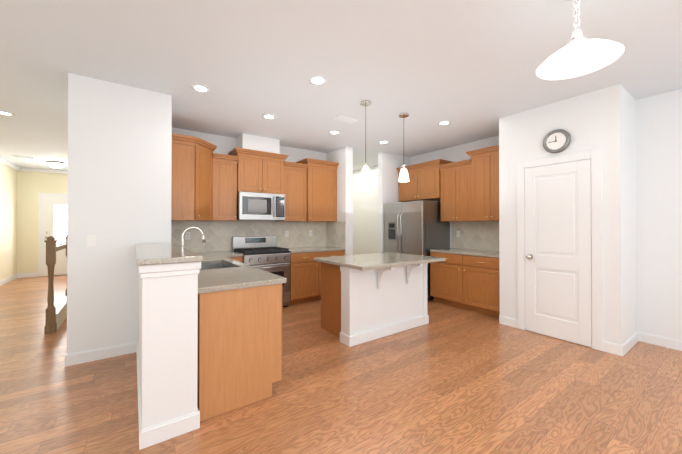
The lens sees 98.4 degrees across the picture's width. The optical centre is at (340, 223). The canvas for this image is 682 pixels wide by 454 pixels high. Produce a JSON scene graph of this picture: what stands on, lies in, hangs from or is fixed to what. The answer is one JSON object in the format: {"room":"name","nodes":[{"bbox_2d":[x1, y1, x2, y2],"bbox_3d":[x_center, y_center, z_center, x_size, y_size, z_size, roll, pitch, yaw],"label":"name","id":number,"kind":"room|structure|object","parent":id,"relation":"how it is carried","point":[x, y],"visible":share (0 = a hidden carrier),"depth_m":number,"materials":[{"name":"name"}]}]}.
{"room":"kitchen","nodes":[
{"label":"kitchen","id":0,"kind":"room"},
{"bbox_2d":[0,163,16,280],"bbox_3d":[-4.402,-0.044,2.062,0.100,2.760,13.200,0,0,-35],"label":"wall","id":1,"kind":"structure","parent":0,"point":[8,221],"depth_m":6.81,"materials":[{"name":"beige paint"}]},
{"bbox_2d":[0,274,17,285],"bbox_3d":[-4.298,1.282,2.005,0.013,0.107,13.000,0,0,-35],"label":"baseboard","id":2,"kind":"structure","parent":1,"relation":"attached to","point":[4,281],"depth_m":6.79,"materials":[{"name":"white paint"}]},
{"bbox_2d":[0,157,19,170],"bbox_3d":[-6.416,-1.362,5.054,0.060,0.090,5.600,0,0,-35],"label":"crown molding","id":3,"kind":"structure","parent":1,"relation":"attached to","point":[9,164],"depth_m":6.69,"materials":[{"name":"white paint"}]},
{"bbox_2d":[17,171,67,273],"bbox_3d":[-6.985,-0.010,8.135,2.700,2.760,0.100,0,0,-35],"label":"wall","id":4,"kind":"structure","parent":0,"point":[31,186],"depth_m":7.45,"materials":[{"name":"beige paint"}]},
{"bbox_2d":[18,272,66,277],"bbox_3d":[-6.989,1.316,8.055,2.550,0.107,0.013,0,0,-35],"label":"baseboard","id":5,"kind":"structure","parent":4,"relation":"attached to","point":[23,275],"depth_m":7.41,"materials":[{"name":"white paint"}]},
{"bbox_2d":[20,167,67,173],"bbox_3d":[-6.964,-1.345,8.060,2.520,0.090,0.060,0,0,-35],"label":"crown molding","id":6,"kind":"structure","parent":4,"relation":"attached to","point":[21,168],"depth_m":7.56,"materials":[{"name":"white paint"}]},
{"bbox_2d":[38,193,67,276],"bbox_3d":[-7.293,0.293,7.841,1.104,2.150,0.020,0,0,-35],"label":"door frame","id":7,"kind":"structure","parent":4,"relation":"attached to","point":[40,234],"depth_m":7.54,"materials":[{"name":"white paint"}]},
{"bbox_2d":[43,196,67,275],"bbox_3d":[-7.270,0.332,7.808,0.920,2.048,0.098,0,0,-35],"label":"front door","id":8,"kind":"structure","parent":4,"relation":"in","point":[55,214],"depth_m":7.69,"materials":[{"name":"white paint"}]},
{"bbox_2d":[138,270,197,428],"bbox_3d":[-1.531,0.796,2.502,0.300,1.085,1.630,0,0,-35],"label":"wall","id":9,"kind":"structure","parent":0,"point":[168,334],"depth_m":1.83,"materials":[{"name":"white paint"}]},
{"bbox_2d":[135,342,143,449],"bbox_3d":[-1.654,1.284,2.403,0.013,0.107,1.643,0,0,-35],"label":"baseboard","id":10,"kind":"structure","parent":9,"relation":"attached to","point":[141,431],"depth_m":1.97,"materials":[{"name":"white paint"}]},
{"bbox_2d":[135,243,202,265],"bbox_3d":[-1.521,0.234,2.486,0.355,0.035,1.668,0,0,-35],"label":"bar","id":11,"kind":"object","parent":9,"relation":"on","point":[159,253],"visible":1,"depth_m":2.00,"materials":[{"name":"beige stone"}]},
{"bbox_2d":[138,261,200,278],"bbox_3d":[-1.526,0.293,2.497,0.336,0.080,1.648,0,0,-35],"label":"trim","id":12,"kind":"structure","parent":9,"relation":"attached to","point":[163,270],"depth_m":1.82,"materials":[{"name":"white paint"}]},
{"bbox_2d":[146,408,199,446],"bbox_3d":[-1.041,1.281,1.845,0.283,0.107,0.023,0,0,-35],"label":"baseboard","id":13,"kind":"structure","parent":9,"relation":"attached to","point":[161,432],"depth_m":1.83,"materials":[{"name":"white paint"}]},
{"bbox_2d":[172,128,326,251],"bbox_3d":[-1.409,-0.027,5.172,2.980,2.760,0.120,0,0,-35],"label":"wall","id":14,"kind":"structure","parent":0,"point":[225,145],"depth_m":4.82,"materials":[{"name":"white paint"}]},
{"bbox_2d":[171,133,216,220],"bbox_3d":[-2.122,-0.592,4.186,0.668,1.110,0.668,0,0,-35],"label":"upper cabinet","id":15,"kind":"object","parent":14,"relation":"attached to","point":[192,181],"visible":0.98,"depth_m":3.94,"materials":[{"name":"brown wood"}]},
{"bbox_2d":[212,153,237,220],"bbox_3d":[-1.830,-0.530,4.558,0.356,0.990,0.397,0,0,-35],"label":"upper cabinet","id":16,"kind":"object","parent":14,"relation":"attached to","point":[224,187],"visible":0.9,"depth_m":4.44,"materials":[{"name":"brown wood"}]},
{"bbox_2d":[171,221,325,251],"bbox_3d":[-1.437,0.210,5.072,2.816,0.484,0.006,0,0,-35],"label":"backsplash","id":17,"kind":"structure","parent":14,"relation":"attached to","point":[219,235],"depth_m":4.91,"materials":[{"name":"tile"}]},
{"bbox_2d":[185,232,189,239],"bbox_3d":[-2.314,0.189,4.442,0.072,0.116,0.009,0,0,-35],"label":"electrical outlet","id":18,"kind":"object","parent":17,"relation":"attached to","point":[187,235],"visible":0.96,"depth_m":4.44,"materials":[{"name":"white plastic"}]},
{"bbox_2d":[228,147,288,193],"bbox_3d":[-1.361,-0.814,4.867,0.880,0.660,0.437,0,0,-35],"label":"upper cabinet","id":19,"kind":"object","parent":14,"relation":"attached to","point":[260,171],"visible":0.98,"depth_m":4.71,"materials":[{"name":"brown wood"}]},
{"bbox_2d":[236,133,279,153],"bbox_3d":[-1.385,-1.278,4.920,0.620,0.260,0.330,0,0,-35],"label":"chase","id":20,"kind":"object","parent":19,"relation":"on","point":[254,142],"visible":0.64,"depth_m":4.77,"materials":[{"name":"white paint"}]},
{"bbox_2d":[237,192,284,220],"bbox_3d":[-1.346,-0.263,4.843,0.752,0.436,0.489,0,0,-35],"label":"over-the-range microwave","id":21,"kind":"object","parent":19,"relation":"attached to","point":[260,206],"visible":1,"depth_m":4.67,"materials":[{"name":"grey metal"}]},
{"bbox_2d":[284,161,307,221],"bbox_3d":[-0.875,-0.536,5.234,0.456,1.010,0.397,0,0,-35],"label":"upper cabinet","id":22,"kind":"object","parent":14,"relation":"attached to","point":[295,183],"visible":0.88,"depth_m":5.12,"materials":[{"name":"brown wood"}]},
{"bbox_2d":[327,146,352,254],"bbox_3d":[-0.035,-0.024,5.673,0.160,2.760,0.650,0,0,-35],"label":"wall","id":23,"kind":"structure","parent":0,"point":[343,157],"depth_m":5.43,"materials":[{"name":"white paint"}]},
{"bbox_2d":[296,158,337,221],"bbox_3d":[-0.446,-0.585,5.513,0.682,1.110,0.437,0,0,-35],"label":"upper cabinet","id":24,"kind":"object","parent":23,"relation":"attached to","point":[321,190],"visible":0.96,"depth_m":5.38,"materials":[{"name":"brown wood"}]},
{"bbox_2d":[326,221,345,247],"bbox_3d":[-0.103,0.213,5.620,0.006,0.484,0.640,0,0,-35],"label":"backsplash","id":25,"kind":"structure","parent":23,"relation":"attached to","point":[335,234],"depth_m":5.59,"materials":[{"name":"tile"}]},
{"bbox_2d":[0,275,681,453],"bbox_3d":[-1.414,1.377,4.107,7.350,0.060,13.300,0,0,-35],"label":"floor","id":26,"kind":"structure","parent":0,"point":[448,379],"depth_m":2.27,"materials":[{"name":"brown wood"}]},
{"bbox_2d":[44,236,57,333],"bbox_3d":[-3.574,0.752,3.623,0.104,1.185,0.104,0,0,-35],"label":"newel post","id":27,"kind":"object","parent":26,"relation":"on","point":[50,326],"visible":1,"depth_m":3.60,"materials":[{"name":"brown wood"}]},
{"bbox_2d":[55,296,66,329],"bbox_3d":[-4.513,1.247,4.946,0.110,0.210,3.150,0,0,-35],"label":"trim","id":28,"kind":"structure","parent":26,"relation":"on","point":[61,310],"depth_m":4.01,"materials":[{"name":"white paint"}]},
{"bbox_2d":[65,235,66,295],"bbox_3d":[-4.325,0.758,4.684,0.104,1.185,0.104,0,0,-35],"label":"newel post","id":29,"kind":"object","parent":26,"relation":"on","point":[66,256],"visible":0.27,"depth_m":4.64,"materials":[{"name":"brown wood"}]},
{"bbox_2d":[56,243,66,250],"bbox_3d":[-4.511,0.342,4.949,0.060,0.060,3.157,0,0,-35],"label":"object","id":30,"kind":"object","parent":29,"relation":"attached to","point":[61,247],"visible":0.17,"depth_m":4.04,"materials":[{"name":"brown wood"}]},
{"bbox_2d":[67,73,171,353],"bbox_3d":[-2.616,-0.036,3.564,0.850,2.760,1.350,0,0,-35],"label":"wall block","id":31,"kind":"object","parent":26,"relation":"on","point":[119,165],"visible":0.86,"depth_m":2.96,"materials":[{"name":"white paint"}]},
{"bbox_2d":[87,235,95,246],"bbox_3d":[-2.428,0.170,2.864,0.072,0.116,0.009,0,0,-35],"label":"light switch","id":32,"kind":"object","parent":31,"relation":"attached to","point":[91,240],"visible":1,"depth_m":2.86,"materials":[{"name":"white plastic"}]},
{"bbox_2d":[66,342,134,365],"bbox_3d":[-2.353,1.287,2.907,0.510,0.107,0.013,0,0,-35],"label":"baseboard","id":33,"kind":"structure","parent":31,"relation":"attached to","point":[127,348],"depth_m":2.89,"materials":[{"name":"white paint"}]},
{"bbox_2d":[227,257,241,262],"bbox_3d":[-1.762,0.920,4.454,0.356,0.860,0.630,0,0,-35],"label":"base cabinet","id":34,"kind":"object","parent":26,"relation":"on","point":[239,259],"depth_m":4.26,"materials":[{"name":"brown wood"}]},
{"bbox_2d":[215,251,242,256],"bbox_3d":[-1.740,0.469,4.468,0.307,0.039,0.638,0,0,-35],"label":"countertop","id":35,"kind":"structure","parent":34,"relation":"on","point":[227,253],"depth_m":4.35,"materials":[{"name":"beige stone"}]},
{"bbox_2d":[197,263,282,420],"bbox_3d":[-1.501,0.913,3.309,0.643,0.859,2.802,0,0,-35],"label":"base cabinet","id":36,"kind":"object","parent":26,"relation":"on","point":[239,347],"visible":0.5,"depth_m":2.13,"materials":[{"name":"brown wood"}]},
{"bbox_2d":[195,252,285,293],"bbox_3d":[-1.504,0.462,3.300,0.660,0.039,2.818,0,0,-35],"label":"countertop","id":37,"kind":"structure","parent":36,"relation":"on","point":[238,275],"depth_m":2.41,"materials":[{"name":"beige stone"}]},
{"bbox_2d":[181,226,205,247],"bbox_3d":[-1.560,0.238,3.090,0.249,0.407,0.108,0,0,-35],"label":"gooseneck faucet","id":38,"kind":"object","parent":37,"relation":"on","point":[192,227],"visible":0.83,"depth_m":3.05,"materials":[{"name":"silver metal"}]},
{"bbox_2d":[200,263,231,269],"bbox_3d":[-1.401,0.585,3.171,0.441,0.204,0.776,0,0,-35],"label":"sink basin","id":39,"kind":"object","parent":37,"relation":"in","point":[213,266],"depth_m":3.52,"materials":[{"name":"silver metal"}]},
{"bbox_2d":[232,236,290,306],"bbox_3d":[-1.281,0.786,4.744,0.752,1.130,0.693,0,0,-35],"label":"gas range","id":40,"kind":"object","parent":26,"relation":"on","point":[265,253],"visible":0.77,"depth_m":4.66,"materials":[{"name":"grey metal"}]},
{"bbox_2d":[288,250,344,305],"bbox_3d":[-0.551,0.925,5.312,1.084,0.860,0.630,0,0,-35],"label":"base cabinet","id":41,"kind":"object","parent":26,"relation":"on","point":[305,277],"depth_m":4.92,"materials":[{"name":"brown wood"}]},
{"bbox_2d":[288,246,344,252],"bbox_3d":[-0.549,0.474,5.314,1.087,0.039,0.633,0,0,-35],"label":"countertop","id":42,"kind":"structure","parent":41,"relation":"on","point":[319,248],"depth_m":5.21,"materials":[{"name":"beige stone"}]},
{"bbox_2d":[321,262,428,346],"bbox_3d":[0.493,0.916,3.770,1.334,0.859,0.908,0,0,-35],"label":"kitchen island","id":43,"kind":"object","parent":26,"relation":"on","point":[360,306],"visible":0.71,"depth_m":3.52,"materials":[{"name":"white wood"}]},
{"bbox_2d":[314,252,445,269],"bbox_3d":[0.495,0.465,3.779,1.380,0.039,0.990,0,0,-35],"label":"island countertop","id":44,"kind":"structure","parent":43,"relation":"on","point":[374,261],"depth_m":3.60,"materials":[{"name":"beige stone"}]},
{"bbox_2d":[384,200,449,300],"bbox_3d":[1.398,0.483,5.582,0.851,1.745,0.940,0,0,-35],"label":"fridge","id":45,"kind":"object","parent":26,"relation":"on","point":[417,228],"visible":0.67,"depth_m":5.24,"materials":[{"name":"grey metal"}]},
{"bbox_2d":[430,252,499,317],"bbox_3d":[2.123,0.921,4.726,0.661,0.859,1.216,0,0,-35],"label":"base cabinet","id":46,"kind":"object","parent":26,"relation":"on","point":[470,282],"visible":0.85,"depth_m":4.50,"materials":[{"name":"brown wood"}]},
{"bbox_2d":[430,248,498,257],"bbox_3d":[2.134,0.470,4.737,0.633,0.039,1.218,0,0,-35],"label":"countertop","id":47,"kind":"structure","parent":46,"relation":"on","point":[484,253],"depth_m":4.67,"materials":[{"name":"beige stone"}]},
{"bbox_2d":[499,84,636,347],"bbox_3d":[2.838,-0.035,3.725,0.860,2.760,1.210,0,0,-35],"label":"wall block","id":48,"kind":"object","parent":26,"relation":"on","point":[604,119],"visible":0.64,"depth_m":3.22,"materials":[{"name":"white paint"}]},
{"bbox_2d":[543,129,570,152],"bbox_3d":[2.501,-0.952,3.418,0.047,0.272,0.272,0,0,-35],"label":"clock","id":49,"kind":"object","parent":48,"relation":"attached to","point":[557,141],"visible":0.96,"depth_m":3.40,"materials":[{"name":"grey metal"}]},
{"bbox_2d":[525,159,591,346],"bbox_3d":[2.474,0.321,3.410,0.091,2.020,0.654,0,0,-35],"label":"pantry door","id":50,"kind":"structure","parent":48,"relation":"attached to","point":[558,278],"depth_m":3.40,"materials":[{"name":"white paint"}]},
{"bbox_2d":[517,149,602,350],"bbox_3d":[2.505,0.281,3.432,0.020,2.125,0.840,0,0,-35],"label":"door frame","id":51,"kind":"structure","parent":48,"relation":"attached to","point":[595,156],"depth_m":3.15,"materials":[{"name":"white paint"}]},
{"bbox_2d":[620,331,639,355],"bbox_3d":[3.105,1.288,3.157,0.673,0.107,0.013,0,0,-35],"label":"baseboard","id":52,"kind":"structure","parent":48,"relation":"attached to","point":[627,345],"depth_m":3.11,"materials":[{"name":"white paint"}]},
{"bbox_2d":[0,0,681,170],"bbox_3d":[-1.414,-1.443,4.123,7.350,0.060,13.300,0,0,-35],"label":"ceiling","id":53,"kind":"structure","parent":0,"point":[467,68],"depth_m":2.60,"materials":[{"name":"white paint"}]},
{"bbox_2d":[0,111,14,115],"bbox_3d":[-4.325,-1.410,3.778,0.183,0.010,0.183,0,0,10],"label":"recessed light","id":54,"kind":"object","parent":53,"relation":"in","point":[1,112],"depth_m":3.79,"materials":[{"name":"white paint"}]},
{"bbox_2d":[12,155,35,158],"bbox_3d":[-6.710,-1.395,6.230,0.320,0.011,0.160,0,0,-35],"label":"ceiling vent","id":55,"kind":"object","parent":53,"relation":"in","point":[12,155],"depth_m":6.23,"materials":[{"name":"white paint"}]},
{"bbox_2d":[46,161,65,167],"bbox_3d":[-6.553,-1.333,6.770,0.340,0.130,0.340,0,0,-35],"label":"light","id":56,"kind":"object","parent":53,"relation":"attached to","point":[55,164],"visible":1,"depth_m":6.68,"materials":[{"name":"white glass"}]},
{"bbox_2d":[191,84,209,92],"bbox_3d":[-1.478,-1.414,3.097,0.183,0.010,0.183,0,0,10],"label":"recessed light","id":57,"kind":"object","parent":53,"relation":"in","point":[196,87],"depth_m":3.09,"materials":[{"name":"white paint"}]},
{"bbox_2d":[262,114,275,118],"bbox_3d":[-0.954,-1.409,3.897,0.183,0.010,0.183,0,0,10],"label":"recessed light","id":58,"kind":"object","parent":53,"relation":"in","point":[267,116],"depth_m":3.89,"materials":[{"name":"white paint"}]},
{"bbox_2d":[309,76,326,84],"bbox_3d":[-0.230,-1.415,2.927,0.183,0.010,0.183,0,0,10],"label":"recessed light","id":59,"kind":"object","parent":53,"relation":"in","point":[317,80],"depth_m":2.92,"materials":[{"name":"white paint"}]},
{"bbox_2d":[329,130,339,133],"bbox_3d":[-0.101,-1.405,4.562,0.183,0.010,0.183,0,0,10],"label":"recessed light","id":60,"kind":"object","parent":53,"relation":"in","point":[333,131],"depth_m":4.55,"materials":[{"name":"white paint"}]},
{"bbox_2d":[333,115,357,123],"bbox_3d":[0.061,-1.408,4.003,0.320,0.011,0.160,0,0,-35],"label":"ceiling vent","id":61,"kind":"object","parent":53,"relation":"in","point":[344,119],"depth_m":3.98,"materials":[{"name":"white metal"}]},
{"bbox_2d":[360,100,371,181],"bbox_3d":[0.290,-0.955,3.452,0.136,0.923,0.136,0,0,-35],"label":"pendant light","id":62,"kind":"object","parent":53,"relation":"hanging from","point":[365,176],"visible":1,"depth_m":3.43,"materials":[{"name":"silver metal"}]},
{"bbox_2d":[399,113,408,181],"bbox_3d":[0.817,-0.978,3.825,0.136,0.873,0.136,0,0,-35],"label":"pendant light","id":63,"kind":"object","parent":53,"relation":"hanging from","point":[403,176],"visible":1,"depth_m":3.78,"materials":[{"name":"white glass"}]},
{"bbox_2d":[437,121,450,125],"bbox_3d":[1.456,-1.408,4.145,0.183,0.010,0.183,0,0,10],"label":"recessed light","id":64,"kind":"object","parent":53,"relation":"in","point":[441,123],"depth_m":4.14,"materials":[{"name":"white paint"}]},
{"bbox_2d":[536,0,623,79],"bbox_3d":[1.433,-1.194,1.787,0.416,0.464,0.416,0,0,-35],"label":"dome pendant light","id":65,"kind":"object","parent":53,"relation":"hanging from","point":[579,54],"visible":1,"depth_m":1.80,"materials":[{"name":"white metal"}]},
{"bbox_2d":[378,152,409,252],"bbox_3d":[1.103,-0.022,6.055,0.800,2.760,0.120,0,0,-35],"label":"wall","id":66,"kind":"structure","parent":0,"point":[388,178],"depth_m":5.86,"materials":[{"name":"white paint"}]},
{"bbox_2d":[353,136,498,254],"bbox_3d":[1.493,-0.021,6.283,0.100,2.760,4.520,0,0,-35],"label":"wall","id":67,"kind":"structure","parent":0,"point":[365,217],"depth_m":7.22,"materials":[{"name":"white paint"}]},
{"bbox_2d":[396,159,452,201],"bbox_3d":[1.599,-0.781,5.677,0.427,0.675,1.038,0,0,-35],"label":"upper cabinet","id":68,"kind":"object","parent":67,"relation":"attached to","point":[424,183],"visible":0.83,"depth_m":5.51,"materials":[{"name":"brown wood"}]},
{"bbox_2d":[435,159,471,221],"bbox_3d":[2.037,-0.527,5.084,0.397,0.990,0.666,0,0,-35],"label":"upper cabinet","id":69,"kind":"object","parent":67,"relation":"attached to","point":[456,198],"visible":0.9,"depth_m":4.96,"materials":[{"name":"brown wood"}]},
{"bbox_2d":[452,221,498,250],"bbox_3d":[2.390,0.209,4.919,0.006,0.484,1.218,0,0,-35],"label":"backsplash","id":70,"kind":"structure","parent":67,"relation":"attached to","point":[479,235],"depth_m":5.02,"materials":[{"name":"tile"}]},
{"bbox_2d":[466,145,498,220],"bbox_3d":[2.372,-0.590,4.576,0.437,1.110,0.668,0,0,-35],"label":"upper cabinet","id":71,"kind":"object","parent":67,"relation":"attached to","point":[485,181],"visible":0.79,"depth_m":4.52,"materials":[{"name":"brown wood"}]},
{"bbox_2d":[636,89,681,339],"bbox_3d":[4.381,-0.044,2.134,0.180,2.760,3.170,0,0,-35],"label":"wall","id":72,"kind":"structure","parent":0,"point":[659,198],"depth_m":3.23,"materials":[{"name":"white paint"}]},
{"bbox_2d":[640,332,681,350],"bbox_3d":[4.302,1.282,2.071,0.013,0.107,3.170,0,0,-35],"label":"baseboard","id":73,"kind":"structure","parent":72,"relation":"attached to","point":[662,341],"depth_m":3.20,"materials":[{"name":"white paint"}]}
]}

